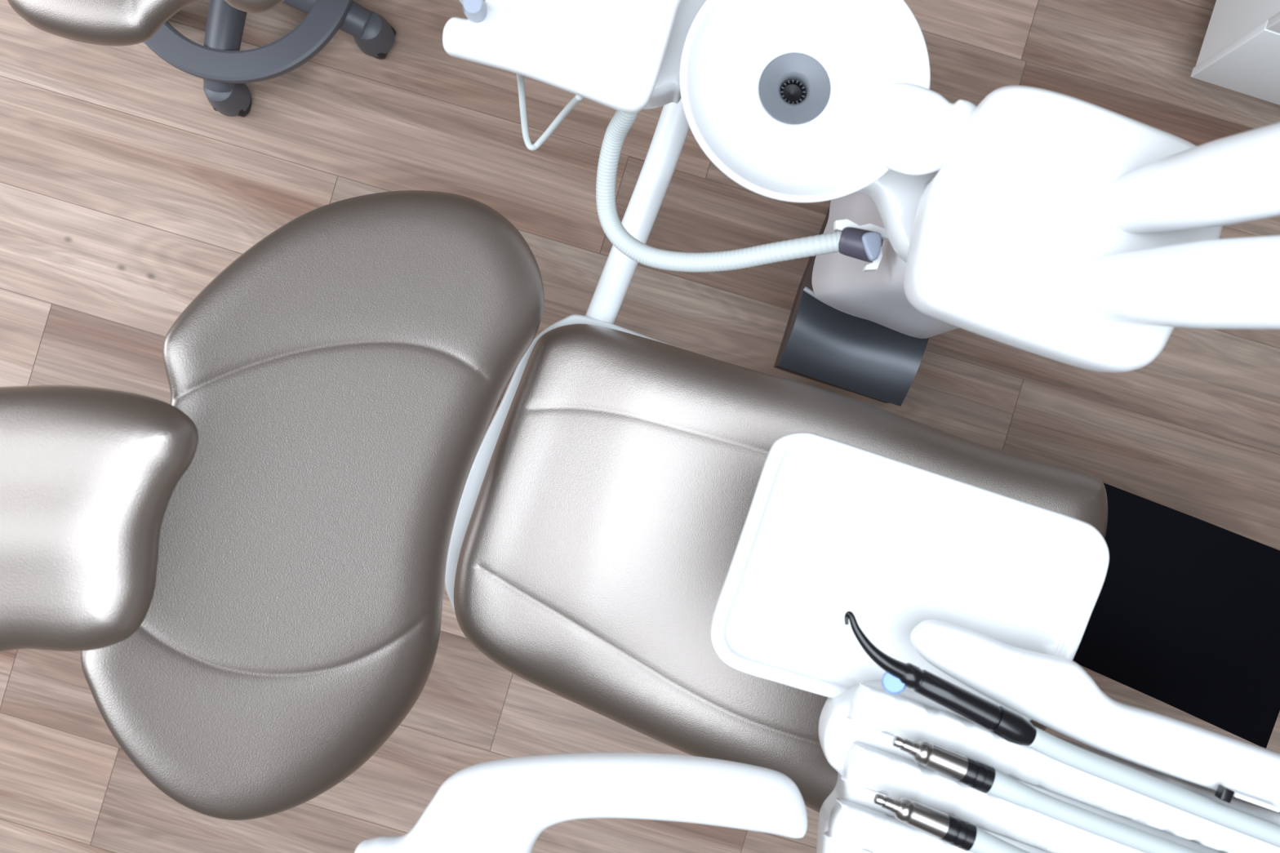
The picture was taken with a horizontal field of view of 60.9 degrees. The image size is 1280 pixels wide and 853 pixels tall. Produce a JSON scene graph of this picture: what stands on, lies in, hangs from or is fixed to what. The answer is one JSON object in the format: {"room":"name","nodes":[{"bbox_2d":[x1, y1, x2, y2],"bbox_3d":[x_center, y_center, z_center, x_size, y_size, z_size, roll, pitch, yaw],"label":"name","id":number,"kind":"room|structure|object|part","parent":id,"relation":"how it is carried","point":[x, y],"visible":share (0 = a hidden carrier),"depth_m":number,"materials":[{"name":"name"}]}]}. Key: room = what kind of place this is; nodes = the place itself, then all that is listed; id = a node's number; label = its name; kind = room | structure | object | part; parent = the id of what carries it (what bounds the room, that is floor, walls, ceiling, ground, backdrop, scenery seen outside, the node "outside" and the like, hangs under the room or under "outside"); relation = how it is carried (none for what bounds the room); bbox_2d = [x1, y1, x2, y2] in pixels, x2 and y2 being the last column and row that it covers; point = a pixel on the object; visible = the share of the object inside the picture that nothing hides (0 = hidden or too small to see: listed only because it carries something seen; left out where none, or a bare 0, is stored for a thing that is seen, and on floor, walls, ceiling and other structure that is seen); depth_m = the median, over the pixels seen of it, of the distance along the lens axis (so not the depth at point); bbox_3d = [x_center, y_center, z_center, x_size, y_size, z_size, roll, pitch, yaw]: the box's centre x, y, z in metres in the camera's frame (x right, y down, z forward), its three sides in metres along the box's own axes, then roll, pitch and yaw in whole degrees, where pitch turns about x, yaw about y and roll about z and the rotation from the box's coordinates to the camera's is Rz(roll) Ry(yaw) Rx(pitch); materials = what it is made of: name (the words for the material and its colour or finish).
{"room":"dental clinic","nodes":[
{"label":"dental clinic","id":0,"kind":"room"},
{"bbox_2d":[0,0,1279,852],"bbox_3d":[-0.012,-0.004,2.000,8.704,0.001,6.000,17,90,0],"label":"floor","id":1,"kind":"structure","parent":0,"point":[124,192],"depth_m":2.00,"materials":[{"name":"brown wood"}]},
{"bbox_2d":[7,0,396,116],"bbox_3d":[-0.690,-0.775,1.722,0.507,0.554,0.510,0,90,0],"label":"stool","id":2,"kind":"object","parent":1,"relation":"on","point":[224,69],"visible":1,"depth_m":1.85,"materials":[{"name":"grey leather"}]},
{"bbox_3d":[-0.656,-0.677,1.480,0.442,0.070,0.318,0,90,0],"label":"seat","id":3,"kind":"part","parent":2,"relation":"part of","materials":[{"name":"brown leather"}]},
{"bbox_3d":[-0.716,-0.693,1.890,0.063,0.094,0.223,12,90,0],"label":"leg","id":4,"kind":"part","parent":2,"relation":"part of","materials":[{"name":"grey plastic"}]},
{"bbox_3d":[-0.584,-0.753,1.892,0.241,0.098,0.064,23,90,0],"label":"leg","id":5,"kind":"part","parent":2,"relation":"part of","materials":[{"name":"grey plastic"}]},
{"bbox_2d":[0,190,1279,852],"bbox_3d":[0.122,0.260,1.478,1.644,1.044,0.762,22,90,0],"label":"dental chair","id":6,"kind":"object","parent":1,"relation":"on","point":[247,571],"visible":0.83,"depth_m":1.29,"materials":[{"name":"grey leather"}]},
{"bbox_3d":[-0.372,0.065,1.261,0.355,0.321,0.763,17,90,0],"label":"backrest","id":7,"kind":"part","parent":6,"relation":"part of","materials":[{"name":"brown leather"}]},
{"bbox_3d":[-0.075,0.374,1.018,0.449,0.060,0.156,-18,90,0],"label":"armrest","id":8,"kind":"part","parent":6,"relation":"part of","materials":[{"name":"white plastic"}]},
{"bbox_3d":[0.176,0.213,1.458,0.822,0.095,0.556,18,90,0],"label":"seat","id":9,"kind":"part","parent":6,"relation":"part of","materials":[{"name":"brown leather"}]},
{"bbox_2d":[585,0,1279,406],"bbox_3d":[0.260,-0.248,1.368,0.630,1.264,0.375,11,90,0],"label":"dental cuspidor unit","id":10,"kind":"object","parent":1,"relation":"on","point":[1054,225],"visible":0.98,"depth_m":0.99,"materials":[{"name":"white plastic"}]},
{"bbox_2d":[442,0,706,151],"bbox_3d":[-0.055,-0.408,1.204,0.289,0.355,0.181,0,90,0],"label":"tray","id":11,"kind":"object","parent":10,"relation":"on","point":[624,55],"visible":0.93,"depth_m":1.09,"materials":[{"name":"white plastic"}]},
{"bbox_2d":[462,0,487,22],"bbox_3d":[-0.163,-0.411,1.068,0.024,0.059,0.031,0,90,0],"label":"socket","id":12,"kind":"object","parent":11,"relation":"attached to","point":[476,11],"depth_m":1.05,"materials":[{"name":"white plastic"}]},
{"bbox_3d":[-0.074,-0.422,1.103,0.223,0.030,0.160,18,90,0],"label":"holder panel","id":13,"kind":"part","parent":11,"relation":"part of","materials":[{"name":"white plastic"}]},
{"bbox_2d":[595,110,883,272],"bbox_3d":[0.092,-0.223,1.197,0.335,0.131,0.155,30,90,0],"label":"hose","id":14,"kind":"object","parent":10,"relation":"attached to","point":[864,245],"visible":0.89,"depth_m":1.22,"materials":[{"name":"grey plastic"}]},
{"bbox_2d":[680,0,930,203],"bbox_3d":[0.159,-0.337,1.100,0.241,0.108,0.241,0,90,0],"label":"bowl","id":15,"kind":"object","parent":10,"relation":"on","point":[774,92],"depth_m":1.09,"materials":[{"name":"white ceramic"}]},
{"bbox_3d":[0.403,-0.234,1.975,0.226,0.050,0.344,21,90,0],"label":"floor plate","id":16,"kind":"part","parent":10,"relation":"part of","materials":[{"name":"grey plastic"}]},
{"bbox_3d":[0.338,-0.169,1.632,0.202,0.017,0.017,19,90,0],"label":"edge trim","id":17,"kind":"part","parent":10,"relation":"part of","materials":[{"name":"grey plastic"}]},
{"bbox_3d":[0.264,-0.281,1.028,0.119,0.030,0.088,0,90,0],"label":"water spout","id":18,"kind":"part","parent":10,"relation":"part of","materials":[{"name":"white plastic"}]},
{"bbox_3d":[0.469,-0.109,0.860,0.167,0.248,0.071,7,90,0],"label":"support arm","id":19,"kind":"part","parent":10,"relation":"part of","materials":[{"name":"white plastic"}]},
{"bbox_3d":[0.482,-0.196,0.859,0.137,0.246,0.073,0,90,0],"label":"support arm","id":20,"kind":"part","parent":10,"relation":"part of","materials":[{"name":"white plastic"}]},
{"bbox_2d":[710,431,1279,852],"bbox_3d":[0.821,0.489,1.500,1.602,1.000,0.518,18,90,0],"label":"console","id":21,"kind":"object","parent":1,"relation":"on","point":[993,595],"visible":0.9,"depth_m":1.11,"materials":[{"name":"white plastic"}]},
{"bbox_2d":[873,793,1030,852],"bbox_3d":[0.413,0.428,1.027,0.414,0.036,0.026,22,90,0],"label":"dental handpiece","id":22,"kind":"object","parent":21,"relation":"on","point":[964,835],"visible":1,"depth_m":1.01,"materials":[{"name":"silver metal"}]},
{"bbox_2d":[892,735,1201,852],"bbox_3d":[0.430,0.373,1.027,0.414,0.036,0.026,22,90,0],"label":"dental handpiece","id":23,"kind":"object","parent":21,"relation":"on","point":[980,776],"visible":1,"depth_m":1.02,"materials":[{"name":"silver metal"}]},
{"bbox_2d":[844,611,1279,848],"bbox_3d":[0.401,0.303,1.017,0.493,0.042,0.054,26,90,0],"label":"syringe","id":24,"kind":"object","parent":21,"relation":"on","point":[1009,726],"visible":1,"depth_m":1.01,"materials":[{"name":"black"}]},
{"bbox_3d":[0.515,0.303,1.061,0.539,0.048,0.071,21,90,0],"label":"swing arm","id":25,"kind":"part","parent":21,"relation":"part of","materials":[{"name":"white plastic"}]},
{"bbox_2d":[1191,0,1279,105],"bbox_3d":[1.474,-0.734,1.585,0.920,0.830,0.580,17,90,0],"label":"base cabinet","id":26,"kind":"object","parent":1,"relation":"on","point":[1240,51],"visible":1,"depth_m":1.81,"materials":[{"name":"white laminate"}]},
{"bbox_3d":[1.181,-0.553,1.563,0.450,0.226,0.018,18,90,0],"label":"drawer","id":27,"kind":"part","parent":26,"relation":"part of","materials":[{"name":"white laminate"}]}
]}

